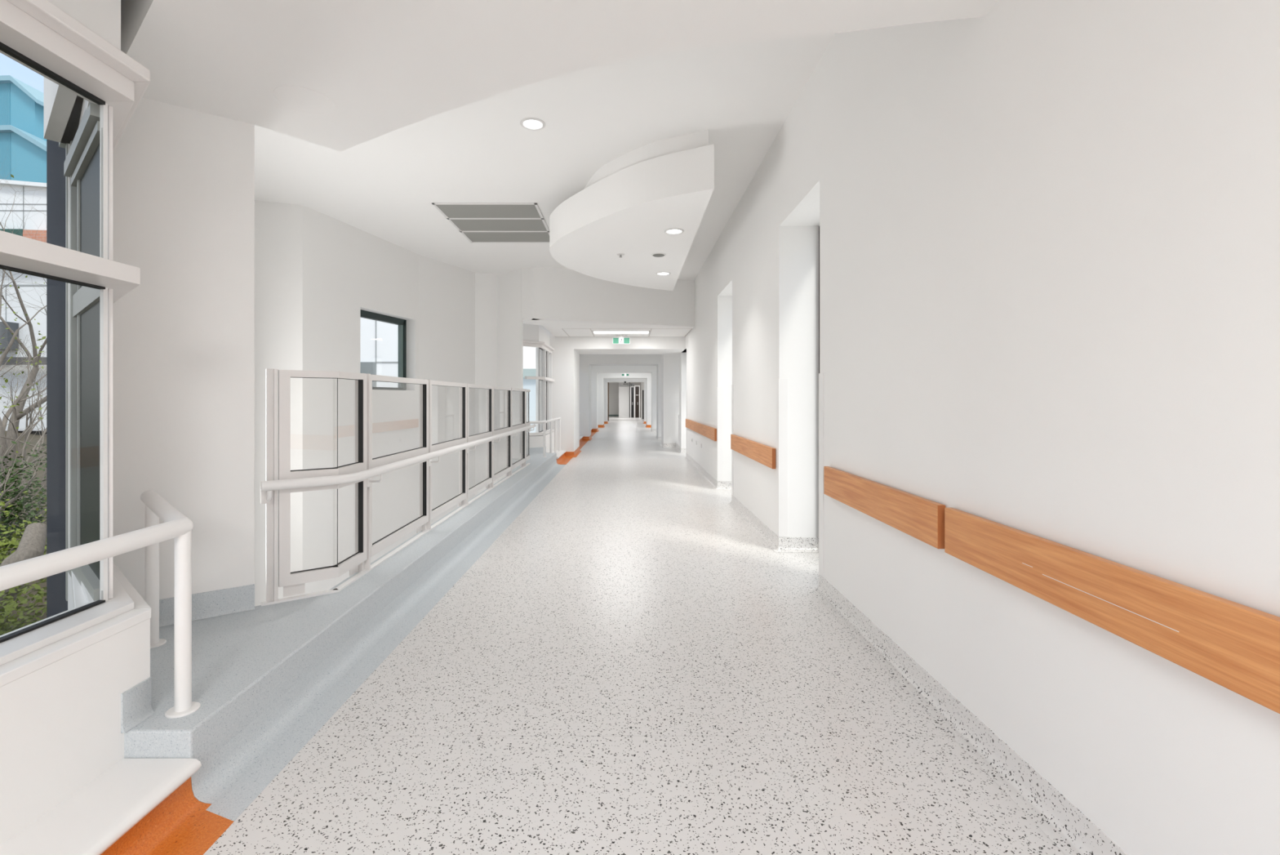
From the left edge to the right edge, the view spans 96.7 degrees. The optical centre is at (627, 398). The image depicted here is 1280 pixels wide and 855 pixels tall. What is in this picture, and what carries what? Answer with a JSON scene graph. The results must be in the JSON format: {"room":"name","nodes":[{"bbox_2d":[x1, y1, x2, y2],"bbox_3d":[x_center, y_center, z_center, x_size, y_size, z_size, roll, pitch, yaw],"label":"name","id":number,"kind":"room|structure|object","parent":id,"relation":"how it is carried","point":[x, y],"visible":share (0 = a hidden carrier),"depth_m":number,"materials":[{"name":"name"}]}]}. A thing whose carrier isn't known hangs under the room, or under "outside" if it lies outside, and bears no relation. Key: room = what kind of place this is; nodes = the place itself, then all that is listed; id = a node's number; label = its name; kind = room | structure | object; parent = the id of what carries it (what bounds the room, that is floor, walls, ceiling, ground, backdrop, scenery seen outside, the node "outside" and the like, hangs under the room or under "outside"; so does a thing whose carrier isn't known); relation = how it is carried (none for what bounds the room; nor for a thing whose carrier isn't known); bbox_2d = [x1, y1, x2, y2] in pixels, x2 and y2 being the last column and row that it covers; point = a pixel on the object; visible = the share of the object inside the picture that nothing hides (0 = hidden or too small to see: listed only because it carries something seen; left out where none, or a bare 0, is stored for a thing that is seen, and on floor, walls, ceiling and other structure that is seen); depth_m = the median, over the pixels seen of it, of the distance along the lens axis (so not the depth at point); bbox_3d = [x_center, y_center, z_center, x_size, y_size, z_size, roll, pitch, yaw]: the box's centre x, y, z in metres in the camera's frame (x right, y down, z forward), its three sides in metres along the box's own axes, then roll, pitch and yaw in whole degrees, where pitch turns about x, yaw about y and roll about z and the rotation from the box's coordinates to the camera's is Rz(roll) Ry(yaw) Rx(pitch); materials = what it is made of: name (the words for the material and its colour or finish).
{"room":"hospital interior","nodes":[
{"label":"hospital interior","id":0,"kind":"room"},
{"bbox_2d":[46,139,67,617],"bbox_3d":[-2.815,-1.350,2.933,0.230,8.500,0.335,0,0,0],"label":"window frame","id":1,"kind":"structure","parent":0,"point":[56,602],"depth_m":2.79,"materials":[{"name":"grey metal"}]},
{"bbox_2d":[0,571,150,845],"bbox_3d":[-2.185,1.850,-0.637,0.890,2.100,6.725,0,0,0],"label":"wall","id":2,"kind":"structure","parent":0,"point":[60,720],"depth_m":1.76,"materials":[{"name":"paint"}]},
{"bbox_2d":[0,0,200,717],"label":"window","id":3,"kind":"structure","parent":2,"relation":"in","point":[37,35],"depth_m":2.08,"materials":[{"name":"white metal"}]},
{"bbox_2d":[0,757,201,854],"bbox_3d":[-1.607,1.261,-1.018,0.276,0.042,5.964,0,0,0],"label":"ledge","id":4,"kind":"object","parent":2,"relation":"attached to","point":[95,816],"visible":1,"depth_m":1.72,"materials":[{"name":"white paint"}]},
{"bbox_2d":[120,675,155,733],"bbox_3d":[-2.062,1.081,2.360,0.096,0.135,1.052,0,0,-44],"label":"baseboard","id":5,"kind":"structure","parent":2,"relation":"attached to","point":[135,701],"depth_m":2.01,"materials":[{"name":"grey plastic"}]},
{"bbox_2d":[44,0,120,143],"bbox_3d":[-2.276,-1.650,-0.635,0.832,0.900,6.730,0,0,0],"label":"wall","id":6,"kind":"structure","parent":0,"point":[103,17],"depth_m":2.08,"materials":[{"name":"paint"}]},
{"bbox_2d":[100,776,211,854],"bbox_3d":[-1.488,1.347,-1.017,0.105,0.145,5.966,0,0,0],"label":"trim","id":7,"kind":"structure","parent":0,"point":[162,825],"depth_m":1.82,"materials":[{"name":"orange plastic"}]},
{"bbox_2d":[68,97,254,600],"bbox_3d":[-2.425,0.220,3.015,0.736,5.360,0.300,0,0,-37],"label":"wall pier","id":8,"kind":"object","parent":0,"point":[184,179],"visible":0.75,"depth_m":2.94,"materials":[{"name":"paint"}]},
{"bbox_2d":[159,583,254,626],"bbox_3d":[-2.250,1.081,2.949,0.536,0.135,0.016,0,0,-37],"label":"baseboard","id":9,"kind":"structure","parent":8,"relation":"attached to","point":[217,602],"depth_m":3.01,"materials":[{"name":"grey plastic"}]},
{"bbox_2d":[124,452,556,764],"bbox_3d":[-2.063,1.299,7.059,1.106,0.302,10.182,0,0,0],"label":"ramp","id":10,"kind":"object","parent":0,"point":[243,662],"visible":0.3,"depth_m":2.69,"materials":[{"name":"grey plastic"}]},
{"bbox_2d":[191,459,559,803],"bbox_3d":[-1.472,1.360,7.059,0.075,0.120,10.182,0,0,0],"label":"trim","id":11,"kind":"structure","parent":10,"relation":"attached to","point":[221,770],"depth_m":2.75,"materials":[{"name":"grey plastic"}]},
{"bbox_2d":[260,368,535,605],"bbox_3d":[-1.841,0.489,6.829,0.461,1.317,7.530,0,0,0],"label":"balustrade","id":12,"kind":"object","parent":10,"relation":"on","point":[280,481],"visible":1,"depth_m":3.71,"materials":[{"name":"white metal"}]},
{"bbox_2d":[254,200,475,605],"bbox_3d":[-3.923,0.220,8.745,1.163,5.360,5.026,0,0,30],"label":"wall","id":13,"kind":"structure","parent":0,"point":[315,272],"depth_m":7.88,"materials":[{"name":"paint"}]},
{"bbox_2d":[360,309,406,390],"bbox_3d":[-3.928,-0.738,8.980,0.070,1.195,1.365,0,0,13],"label":"window","id":14,"kind":"structure","parent":13,"relation":"in","point":[402,323],"depth_m":9.51,"materials":[{"name":"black metal"}]},
{"bbox_2d":[475,268,523,495],"bbox_3d":[-2.511,0.220,11.144,1.216,5.360,0.396,0,0,19],"label":"wall pier","id":15,"kind":"object","parent":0,"point":[499,323],"visible":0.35,"depth_m":11.12,"materials":[{"name":"paint"}]},
{"bbox_2d":[523,323,550,345],"bbox_3d":[-1.950,-1.475,12.633,0.433,0.550,2.126,0,0,12],"label":"wall","id":16,"kind":"structure","parent":0,"point":[531,332],"depth_m":11.95,"materials":[{"name":"paint"}]},
{"bbox_2d":[526,431,554,452],"bbox_3d":[-1.904,1.837,12.575,0.562,2.126,2.268,0,0,12],"label":"wall","id":17,"kind":"structure","parent":0,"point":[535,441],"depth_m":11.95,"materials":[{"name":"paint"}]},
{"bbox_2d":[526,446,546,454],"bbox_3d":[-1.949,1.081,11.816,0.114,0.135,0.800,0,0,40],"label":"baseboard","id":18,"kind":"structure","parent":17,"relation":"attached to","point":[531,450],"depth_m":11.84,"materials":[{"name":"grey plastic"}]},
{"bbox_2d":[523,340,561,457],"bbox_3d":[-1.758,0.020,12.268,0.863,2.440,2.750,0,0,10],"label":"window","id":19,"kind":"structure","parent":17,"relation":"in","point":[546,378],"depth_m":12.55,"materials":[{"name":"white metal"}]},
{"bbox_2d":[552,450,565,458],"bbox_3d":[-1.607,1.261,12.928,0.276,0.042,1.545,0,0,0],"label":"ledge","id":20,"kind":"object","parent":17,"relation":"attached to","point":[559,454],"visible":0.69,"depth_m":12.92,"materials":[{"name":"white paint"}]},
{"bbox_2d":[556,453,566,464],"bbox_3d":[-1.488,1.347,12.928,0.105,0.145,1.545,0,0,0],"label":"trim","id":21,"kind":"structure","parent":17,"relation":"attached to","point":[562,458],"depth_m":12.82,"materials":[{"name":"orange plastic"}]},
{"bbox_2d":[560,457,572,464],"bbox_3d":[-1.407,1.429,12.928,0.207,0.061,1.545,0,0,0],"label":"trim","id":22,"kind":"structure","parent":17,"relation":"attached to","point":[566,460],"depth_m":12.82,"materials":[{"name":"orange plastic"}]},
{"bbox_2d":[254,33,835,280],"bbox_3d":[-1.910,-2.535,7.100,7.420,0.150,10.400,0,0,0],"label":"ceiling","id":23,"kind":"structure","parent":0,"point":[386,186],"depth_m":5.59,"materials":[{"name":"paint"}]},
{"bbox_2d":[431,203,549,242],"bbox_3d":[-1.795,-2.454,8.039,1.320,0.012,1.789,0,0,0],"label":"ceiling vent","id":24,"kind":"object","parent":23,"relation":"in","point":[477,222],"visible":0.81,"depth_m":7.88,"materials":[{"name":"white plastic"}]},
{"bbox_2d":[520,117,545,130],"bbox_3d":[-0.844,-2.455,5.091,0.225,0.009,0.225,0,0,0],"label":"recessed light","id":25,"kind":"object","parent":23,"relation":"in","point":[530,123],"visible":1,"depth_m":5.08,"materials":[{"name":"white plastic"}]},
{"bbox_2d":[523,120,542,128],"bbox_3d":[-0.844,-2.457,5.091,0.168,0.004,0.168,0,0,4],"label":"diffuser","id":26,"kind":"object","parent":25,"relation":"attached to","point":[527,124],"depth_m":5.09,"materials":[{"name":"white plastic"}]},
{"bbox_2d":[120,0,999,151],"bbox_3d":[-0.535,-2.004,-0.273,3.870,1.012,7.455,0,0,0],"label":"ceiling","id":27,"kind":"structure","parent":0,"point":[385,66],"depth_m":2.40,"materials":[{"name":"paint"}]},
{"bbox_2d":[523,320,693,336],"bbox_3d":[-0.440,-1.550,12.160,3.720,0.100,3.080,0,0,0],"label":"ceiling","id":28,"kind":"structure","parent":0,"point":[571,328],"depth_m":12.16,"materials":[{"name":"paint"}]},
{"bbox_2d":[591,330,649,333],"bbox_3d":[-0.135,-1.494,12.793,1.281,0.012,0.485,0,0,0],"label":"light panel","id":29,"kind":"object","parent":28,"relation":"attached to","point":[593,331],"visible":1,"depth_m":12.69,"materials":[{"name":"white plastic"}]},
{"bbox_2d":[593,331,648,333],"bbox_3d":[-0.135,-1.495,12.793,1.230,0.006,0.415,0,0,0],"label":"diffuser","id":30,"kind":"object","parent":29,"relation":"attached to","point":[593,331],"depth_m":12.75,"materials":[{"name":"white plastic"}]},
{"bbox_2d":[613,334,630,343],"bbox_3d":[-0.138,-1.393,13.315,0.400,0.215,0.090,0,0,0],"label":"exit sign","id":31,"kind":"object","parent":28,"relation":"hanging from","point":[620,340],"visible":1,"depth_m":13.29,"materials":[{"name":"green plastic"}]},
{"bbox_2d":[521,266,694,328],"bbox_3d":[-0.301,-1.979,11.278,3.577,0.962,0.379,0,0,-18],"label":"wall","id":32,"kind":"structure","parent":0,"point":[548,294],"depth_m":11.07,"materials":[{"name":"paint"}]},
{"bbox_2d":[608,382,630,416],"bbox_3d":[0.000,0.060,39.600,6.600,2.680,12.800,0,0,0],"label":"wall","id":33,"kind":"structure","parent":0,"point":[613,387],"depth_m":45.80,"materials":[{"name":"paint"}]},
{"bbox_2d":[634,385,639,417],"bbox_3d":[0.740,0.205,42.350,0.420,2.390,0.100,0,0,0],"label":"door","id":34,"kind":"structure","parent":33,"relation":"in","point":[637,388],"depth_m":42.35,"materials":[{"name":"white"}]},
{"bbox_2d":[618,382,629,417],"bbox_3d":[-0.240,0.060,44.600,0.800,2.680,2.400,0,0,0],"label":"wall pillar","id":35,"kind":"structure","parent":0,"point":[624,391],"depth_m":43.40,"materials":[{"name":"paint"}]},
{"bbox_2d":[549,129,714,290],"bbox_3d":[-0.099,-2.175,7.502,1.792,0.590,4.824,0,0,0],"label":"ceiling","id":36,"kind":"structure","parent":0,"point":[627,206],"depth_m":6.07,"materials":[{"name":"paint"}]},
{"bbox_2d":[651,253,666,257],"bbox_3d":[0.410,-1.871,7.420,0.190,0.018,0.190,0,0,0],"label":"ceiling speaker","id":37,"kind":"object","parent":36,"relation":"attached to","point":[655,255],"visible":1,"depth_m":7.38,"materials":[{"name":"white plastic"}]},
{"bbox_2d":[655,271,671,275],"bbox_3d":[0.540,-1.875,8.530,0.225,0.009,0.225,0,0,0],"label":"recessed light","id":38,"kind":"object","parent":36,"relation":"in","point":[658,273],"visible":1,"depth_m":8.52,"materials":[{"name":"white plastic"}]},
{"bbox_2d":[663,227,684,234],"bbox_3d":[0.526,-1.875,6.380,0.225,0.009,0.225,0,0,0],"label":"recessed light","id":39,"kind":"object","parent":36,"relation":"in","point":[669,231],"visible":1,"depth_m":6.38,"materials":[{"name":"white plastic"}]},
{"bbox_2d":[666,229,681,233],"bbox_3d":[0.526,-1.877,6.380,0.168,0.004,0.168,0,0,-4],"label":"diffuser","id":40,"kind":"object","parent":39,"relation":"attached to","point":[668,231],"depth_m":6.38,"materials":[{"name":"white plastic"}]},
{"bbox_2d":[203,416,1065,854],"bbox_3d":[0.000,1.460,21.500,6.400,0.120,51.000,0,0,0],"label":"floor","id":41,"kind":"structure","parent":0,"point":[628,667],"depth_m":2.50,"materials":[{"name":"white stone"}]},
{"bbox_2d":[160,809,233,854],"bbox_3d":[-1.407,1.429,-1.017,0.207,0.061,5.966,0,0,0],"label":"trim","id":42,"kind":"structure","parent":41,"relation":"on","point":[206,828],"depth_m":1.82,"materials":[{"name":"orange plastic"}]},
{"bbox_2d":[205,464,565,821],"bbox_3d":[-1.407,1.429,7.018,0.207,0.061,10.265,0,0,0],"label":"trim","id":43,"kind":"structure","parent":41,"relation":"on","point":[240,794],"depth_m":2.67,"materials":[{"name":"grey plastic"}]},
{"bbox_2d":[535,348,579,451],"bbox_3d":[-1.742,0.125,14.500,0.915,2.650,1.600,0,0,0],"label":"wall","id":44,"kind":"structure","parent":41,"relation":"on","point":[565,362],"depth_m":13.70,"materials":[{"name":"paint"}]},
{"bbox_2d":[564,446,581,457],"bbox_3d":[-1.488,1.337,14.470,0.525,0.127,1.660,0,0,0],"label":"baseboard","id":45,"kind":"structure","parent":44,"relation":"attached to","point":[567,454],"depth_m":13.69,"materials":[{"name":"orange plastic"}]},
{"bbox_2d":[579,364,591,436],"bbox_3d":[-1.745,0.138,19.750,0.910,2.625,1.100,0,0,0],"label":"column","id":46,"kind":"structure","parent":41,"relation":"on","point":[584,369],"depth_m":19.20,"materials":[{"name":"paint"}]},
{"bbox_2d":[591,371,598,428],"bbox_3d":[-1.748,0.152,24.700,0.905,2.595,1.000,0,0,0],"label":"column","id":47,"kind":"structure","parent":41,"relation":"on","point":[594,375],"depth_m":24.20,"materials":[{"name":"paint"}]},
{"bbox_2d":[598,377,604,424],"bbox_3d":[-1.690,0.215,28.400,1.020,2.470,1.200,0,0,0],"label":"column","id":48,"kind":"structure","parent":41,"relation":"on","point":[601,380],"depth_m":27.80,"materials":[{"name":"paint"}]},
{"bbox_2d":[604,382,607,421],"bbox_3d":[-2.170,0.245,32.600,2.060,2.410,1.200,0,0,0],"label":"column","id":49,"kind":"structure","parent":41,"relation":"on","point":[605,383],"depth_m":32.00,"materials":[{"name":"paint"}]},
{"bbox_2d":[644,382,646,421],"bbox_3d":[2.083,0.245,32.600,2.235,2.410,1.200,0,0,0],"label":"column","id":50,"kind":"structure","parent":41,"relation":"on","point":[645,383],"depth_m":32.00,"materials":[{"name":"paint"}]},
{"bbox_2d":[646,377,651,424],"bbox_3d":[1.585,0.215,28.400,1.230,2.470,1.200,0,0,0],"label":"column","id":51,"kind":"structure","parent":41,"relation":"on","point":[648,380],"depth_m":27.80,"materials":[{"name":"paint"}]},
{"bbox_2d":[651,371,656,428],"bbox_3d":[1.630,0.152,24.700,1.140,2.595,1.000,0,0,0],"label":"column","id":52,"kind":"structure","parent":41,"relation":"on","point":[653,373],"depth_m":24.20,"materials":[{"name":"paint"}]},
{"bbox_2d":[656,364,661,436],"bbox_3d":[1.623,0.138,19.750,1.155,2.625,1.100,0,0,0],"label":"column","id":53,"kind":"structure","parent":41,"relation":"on","point":[659,366],"depth_m":19.20,"materials":[{"name":"paint"}]},
{"bbox_2d":[661,354,679,443],"bbox_3d":[1.623,-0.025,16.900,1.155,2.950,1.000,0,0,0],"label":"column","id":54,"kind":"structure","parent":41,"relation":"on","point":[669,362],"depth_m":16.40,"materials":[{"name":"paint"}]},
{"bbox_2d":[631,382,640,417],"bbox_3d":[1.735,0.060,42.700,2.930,2.680,0.200,0,0,0],"label":"wall","id":55,"kind":"structure","parent":0,"point":[635,383],"depth_m":42.60,"materials":[{"name":"grey paint"}]},
{"bbox_2d":[630,386,634,417],"bbox_3d":[0.400,0.230,42.550,0.340,2.340,0.100,0,0,0],"label":"door","id":56,"kind":"structure","parent":55,"relation":"in","point":[632,388],"depth_m":42.55,"materials":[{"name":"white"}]},
{"bbox_2d":[640,382,642,419],"bbox_3d":[1.000,0.060,39.025,0.080,2.680,0.150,0,0,0],"label":"wall","id":57,"kind":"structure","parent":0,"point":[641,382],"depth_m":38.95,"materials":[{"name":"paint"}]},
{"bbox_2d":[679,0,1279,854],"bbox_3d":[1.600,-0.505,5.650,0.400,3.910,19.300,0,0,0],"label":"wall","id":58,"kind":"structure","parent":0,"point":[1049,229],"depth_m":1.90,"materials":[{"name":"paint"}]},
{"bbox_2d":[659,440,679,450],"bbox_3d":[1.370,1.337,16.350,0.760,0.127,2.100,0,0,0],"label":"baseboard","id":59,"kind":"structure","parent":58,"relation":"attached to","point":[662,445],"depth_m":16.39,"materials":[{"name":"white stone"}]},
{"bbox_2d":[680,391,684,448],"bbox_3d":[1.437,0.542,14.740,0.086,1.455,0.090,0,0,0],"label":"guard","id":60,"kind":"object","parent":58,"relation":"attached to","point":[682,393],"visible":1,"depth_m":14.69,"materials":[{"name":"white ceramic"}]},
{"bbox_2d":[685,418,700,433],"bbox_3d":[1.379,0.560,12.000,0.042,0.193,2.501,0,0,0],"label":"rail","id":61,"kind":"object","parent":58,"relation":"attached to","point":[693,425],"visible":0.81,"depth_m":11.80,"materials":[{"name":"brown wood"}]},
{"bbox_2d":[698,423,716,440],"bbox_3d":[1.379,0.560,9.792,0.042,0.193,1.906,0,0,0],"label":"rail","id":62,"kind":"object","parent":58,"relation":"attached to","point":[709,432],"visible":1,"depth_m":9.54,"materials":[{"name":"brown wood"}]},
{"bbox_2d":[684,453,731,489],"bbox_3d":[1.573,1.337,11.125,0.455,0.127,4.760,0,0,0],"label":"baseboard","id":63,"kind":"structure","parent":58,"relation":"attached to","point":[716,485],"depth_m":9.60,"materials":[{"name":"white stone"}]},
{"bbox_2d":[716,386,723,480],"bbox_3d":[1.437,0.542,8.840,0.086,1.455,0.090,0,0,0],"label":"guard","id":64,"kind":"object","parent":58,"relation":"attached to","point":[719,389],"visible":1,"depth_m":8.80,"materials":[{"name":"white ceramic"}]},
{"bbox_2d":[731,384,733,494],"bbox_3d":[1.437,0.542,7.545,0.086,1.455,0.090,0,0,0],"label":"guard","id":65,"kind":"object","parent":58,"relation":"attached to","point":[731,384],"visible":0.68,"depth_m":7.55,"materials":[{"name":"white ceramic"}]},
{"bbox_2d":[730,434,776,468],"bbox_3d":[1.379,0.560,6.395,0.042,0.193,2.131,0,0,0],"label":"rail","id":66,"kind":"object","parent":58,"relation":"attached to","point":[765,455],"visible":1,"depth_m":6.02,"materials":[{"name":"brown wood"}]},
{"bbox_2d":[727,493,818,551],"bbox_3d":[1.573,1.337,6.412,0.455,0.127,2.455,0,0,0],"label":"baseboard","id":67,"kind":"structure","parent":58,"relation":"attached to","point":[777,544],"depth_m":5.40,"materials":[{"name":"white stone"}]},
{"bbox_2d":[776,378,787,536],"bbox_3d":[1.437,0.542,5.280,0.086,1.455,0.090,0,0,0],"label":"guard","id":68,"kind":"object","parent":58,"relation":"attached to","point":[781,384],"visible":1,"depth_m":5.24,"materials":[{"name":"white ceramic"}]},
{"bbox_2d":[818,226,819,373],"bbox_3d":[1.818,-0.105,4.688,0.104,2.970,1.103,0,0,0],"label":"window","id":69,"kind":"structure","parent":58,"relation":"in","point":[819,226],"depth_m":5.23,"materials":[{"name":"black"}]},
{"bbox_2d":[818,373,823,577],"bbox_3d":[1.437,0.542,4.095,0.086,1.455,0.090,0,0,0],"label":"guard","id":70,"kind":"object","parent":58,"relation":"attached to","point":[820,375],"visible":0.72,"depth_m":4.08,"materials":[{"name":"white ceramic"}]},
{"bbox_2d":[823,466,945,548],"bbox_3d":[1.379,0.560,3.209,0.042,0.193,1.443,0,0,0],"label":"rail","id":71,"kind":"object","parent":58,"relation":"attached to","point":[922,518],"visible":0.89,"depth_m":2.93,"materials":[{"name":"brown wood"}]},
{"bbox_2d":[809,573,1128,854],"bbox_3d":[1.573,1.337,0.095,0.455,0.127,8.190,0,0,0],"label":"baseboard","id":72,"kind":"structure","parent":58,"relation":"attached to","point":[1073,833],"depth_m":2.21,"materials":[{"name":"white stone"}]},
{"bbox_2d":[944,506,1279,713],"bbox_3d":[1.379,0.560,0.418,0.043,0.193,4.037,0,0,0],"label":"rail","id":73,"kind":"object","parent":58,"relation":"attached to","point":[1234,646],"visible":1,"depth_m":1.51,"materials":[{"name":"brown wood"}]},
{"bbox_3d":[0.000,-1.550,23.450,4.400,0.100,19.500,0,0,0],"label":"ceiling","id":74,"kind":"structure","parent":0,"visible":0},
{"bbox_2d":[535,336,686,354],"bbox_3d":[0.000,-1.350,14.500,4.400,0.300,1.600,0,0,0],"label":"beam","id":75,"kind":"structure","parent":74,"relation":"attached to","point":[581,344],"depth_m":13.70,"materials":[{"name":"paint"}]},
{"bbox_2d":[579,354,661,365],"bbox_3d":[0.000,-1.337,19.750,4.400,0.325,1.100,0,0,0],"label":"beam","id":76,"kind":"structure","parent":74,"relation":"attached to","point":[591,359],"depth_m":19.20,"materials":[{"name":"paint"}]},
{"bbox_2d":[591,365,656,373],"bbox_3d":[0.000,-1.323,24.700,4.400,0.355,1.000,0,0,0],"label":"beam","id":77,"kind":"structure","parent":74,"relation":"attached to","point":[599,369],"depth_m":24.20,"materials":[{"name":"paint"}]},
{"bbox_2d":[598,373,651,378],"bbox_3d":[0.000,-1.260,28.400,4.400,0.480,1.200,0,0,0],"label":"beam","id":78,"kind":"structure","parent":74,"relation":"attached to","point":[605,375],"depth_m":27.80,"materials":[{"name":"paint"}]},
{"bbox_2d":[604,378,646,382],"bbox_3d":[0.000,-1.230,32.600,6.400,0.540,1.200,0,0,0],"label":"beam","id":79,"kind":"structure","parent":74,"relation":"attached to","point":[605,380],"depth_m":32.00,"materials":[{"name":"paint"}]},
{"bbox_3d":[0.000,-1.340,40.100,6.600,0.120,13.800,0,0,0],"label":"ceiling","id":80,"kind":"structure","parent":0,"visible":0},
{"bbox_2d":[618,382,634,386],"bbox_3d":[-0.032,-1.001,33.497,0.931,0.558,0.046,0,0,0],"label":"direction sign","id":81,"kind":"object","parent":80,"relation":"hanging from","point":[622,384],"visible":0.93,"depth_m":33.48,"materials":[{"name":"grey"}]},
{"bbox_3d":[-2.260,0.060,35.950,1.880,2.680,0.100,0,0,0],"label":"wall","id":82,"kind":"structure","parent":0,"visible":0},
{"bbox_2d":[607,382,608,420],"bbox_3d":[-1.240,0.095,35.950,0.160,2.590,0.100,0,0,0],"label":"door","id":83,"kind":"structure","parent":82,"relation":"in","point":[607,382],"depth_m":35.95,"materials":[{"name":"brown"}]},
{"bbox_3d":[2.120,-0.940,39.035,2.160,0.680,0.130,0,0,0],"label":"wall","id":84,"kind":"structure","parent":0,"visible":0},
{"bbox_2d":[642,390,644,418],"bbox_3d":[1.470,0.395,38.950,0.860,1.990,0.100,0,0,0],"label":"door","id":85,"kind":"structure","parent":84,"relation":"in","point":[642,390],"depth_m":38.95,"materials":[{"name":"black metal"}]},
{"label":"outside","id":86,"kind":"structure","parent":0,"visible":0},
{"bbox_2d":[0,430,46,631],"bbox_3d":[-25.100,1.358,24.000,46.000,1.584,56.000,0,0,0],"label":"ground","id":87,"kind":"structure","parent":86,"point":[37,435],"depth_m":10.34,"materials":[{"name":"green plant"}]},
{"bbox_2d":[0,174,27,355],"bbox_3d":[-8.640,-0.666,7.096,3.168,4.852,2.731,0,0,0],"label":"bare tree","id":88,"kind":"object","parent":87,"relation":"on","point":[11,175],"visible":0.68,"depth_m":7.25,"materials":[{"name":"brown plant"}]},
{"bbox_2d":[0,429,46,510],"bbox_3d":[-5.262,0.943,4.702,1.030,1.670,1.358,0,0,-29],"label":"bare tree","id":89,"kind":"object","parent":87,"relation":"on","point":[11,500],"visible":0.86,"depth_m":4.71,"materials":[{"name":"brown plant"}]},
{"bbox_2d":[0,580,46,635],"bbox_3d":[-3.753,1.386,3.135,1.036,0.942,1.197,0,0,-22],"label":"shrub","id":90,"kind":"object","parent":87,"relation":"on","point":[8,608],"visible":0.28,"depth_m":3.27,"materials":[{"name":"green plant"}]},
{"bbox_2d":[0,522,46,614],"bbox_3d":[-3.781,1.077,3.506,0.392,0.599,0.264,0,0,0],"label":"rock","id":91,"kind":"object","parent":87,"relation":"on","point":[33,541],"visible":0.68,"depth_m":3.47,"materials":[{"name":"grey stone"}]},
{"bbox_2d":[0,490,46,622],"bbox_3d":[-4.776,1.206,3.957,1.477,1.224,1.278,0,0,-5],"label":"shrub","id":92,"kind":"object","parent":87,"relation":"on","point":[2,555],"visible":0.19,"depth_m":4.21,"materials":[{"name":"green plant"}]},
{"bbox_2d":[0,179,46,431],"bbox_3d":[-24.494,-3.764,24.750,7.951,9.992,6.700,0,0,0],"label":"building","id":93,"kind":"structure","parent":87,"relation":"on","point":[33,217],"depth_m":22.00,"materials":[{"name":"white"}]},
{"bbox_2d":[0,75,46,182],"bbox_3d":[-38.778,-9.128,38.000,14.348,20.059,10.600,0,0,0],"label":"building","id":94,"kind":"structure","parent":87,"relation":"on","point":[21,104],"depth_m":33.02,"materials":[{"name":"blue metal"}]},
{"bbox_2d":[0,427,46,555],"bbox_3d":[-6.394,1.053,5.642,1.334,1.479,1.559,0,0,28],"label":"shrub","id":95,"kind":"object","parent":87,"relation":"on","point":[11,518],"visible":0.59,"depth_m":5.89,"materials":[{"name":"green plant"}]},
{"bbox_2d":[0,147,46,468],"bbox_3d":[-12.544,-2.181,11.726,4.060,7.660,5.454,0,0,43],"label":"bare tree","id":96,"kind":"object","parent":87,"relation":"on","point":[11,433],"visible":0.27,"depth_m":12.33,"materials":[{"name":"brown plant"}]},
{"bbox_2d":[0,270,46,495],"bbox_3d":[-11.015,-0.768,9.309,4.452,4.939,2.834,0,0,-22],"label":"bare tree","id":97,"kind":"object","parent":87,"relation":"on","point":[4,422],"visible":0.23,"depth_m":9.40,"materials":[{"name":"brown plant"}]},
{"bbox_2d":[0,311,46,524],"bbox_3d":[-8.261,0.208,7.758,2.037,3.266,2.846,0,0,12],"label":"bare tree","id":98,"kind":"object","parent":87,"relation":"on","point":[43,433],"visible":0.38,"depth_m":7.75,"materials":[{"name":"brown plant"}]},
{"bbox_2d":[0,333,46,502],"bbox_3d":[-9.225,0.365,8.978,1.746,2.808,2.104,0,0,0],"label":"bare tree","id":99,"kind":"object","parent":87,"relation":"on","point":[13,387],"visible":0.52,"depth_m":8.75,"materials":[{"name":"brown plant"}]},
{"bbox_2d":[0,319,46,500],"bbox_3d":[-6.737,0.361,6.532,1.932,2.776,2.422,0,0,-23],"label":"bare tree","id":100,"kind":"object","parent":87,"relation":"on","point":[25,430],"visible":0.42,"depth_m":6.37,"materials":[{"name":"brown plant"}]},
{"bbox_2d":[0,367,46,516],"bbox_3d":[-8.350,0.348,8.071,2.006,2.956,4.096,0,0,9],"label":"bare tree","id":101,"kind":"object","parent":87,"relation":"on","point":[45,471],"visible":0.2,"depth_m":8.30,"materials":[{"name":"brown plant"}]},
{"bbox_2d":[0,276,46,409],"bbox_3d":[-6.346,0.156,5.077,2.180,3.262,2.754,0,0,-34],"label":"bare tree","id":102,"kind":"object","parent":87,"relation":"on","point":[43,337],"visible":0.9,"depth_m":5.32,"materials":[{"name":"grey plant"}]},
{"bbox_2d":[360,317,398,387],"bbox_3d":[-10.000,-1.100,21.470,8.000,9.000,5.060,0,0,0],"label":"building","id":103,"kind":"structure","parent":87,"relation":"on","point":[379,340],"depth_m":19.00,"materials":[{"name":"white"}]},
{"bbox_2d":[523,368,535,432],"bbox_3d":[-5.850,1.016,28.000,6.700,4.768,4.400,0,0,0],"label":"building","id":104,"kind":"structure","parent":87,"relation":"on","point":[528,384],"depth_m":26.00,"materials":[{"name":"white"}]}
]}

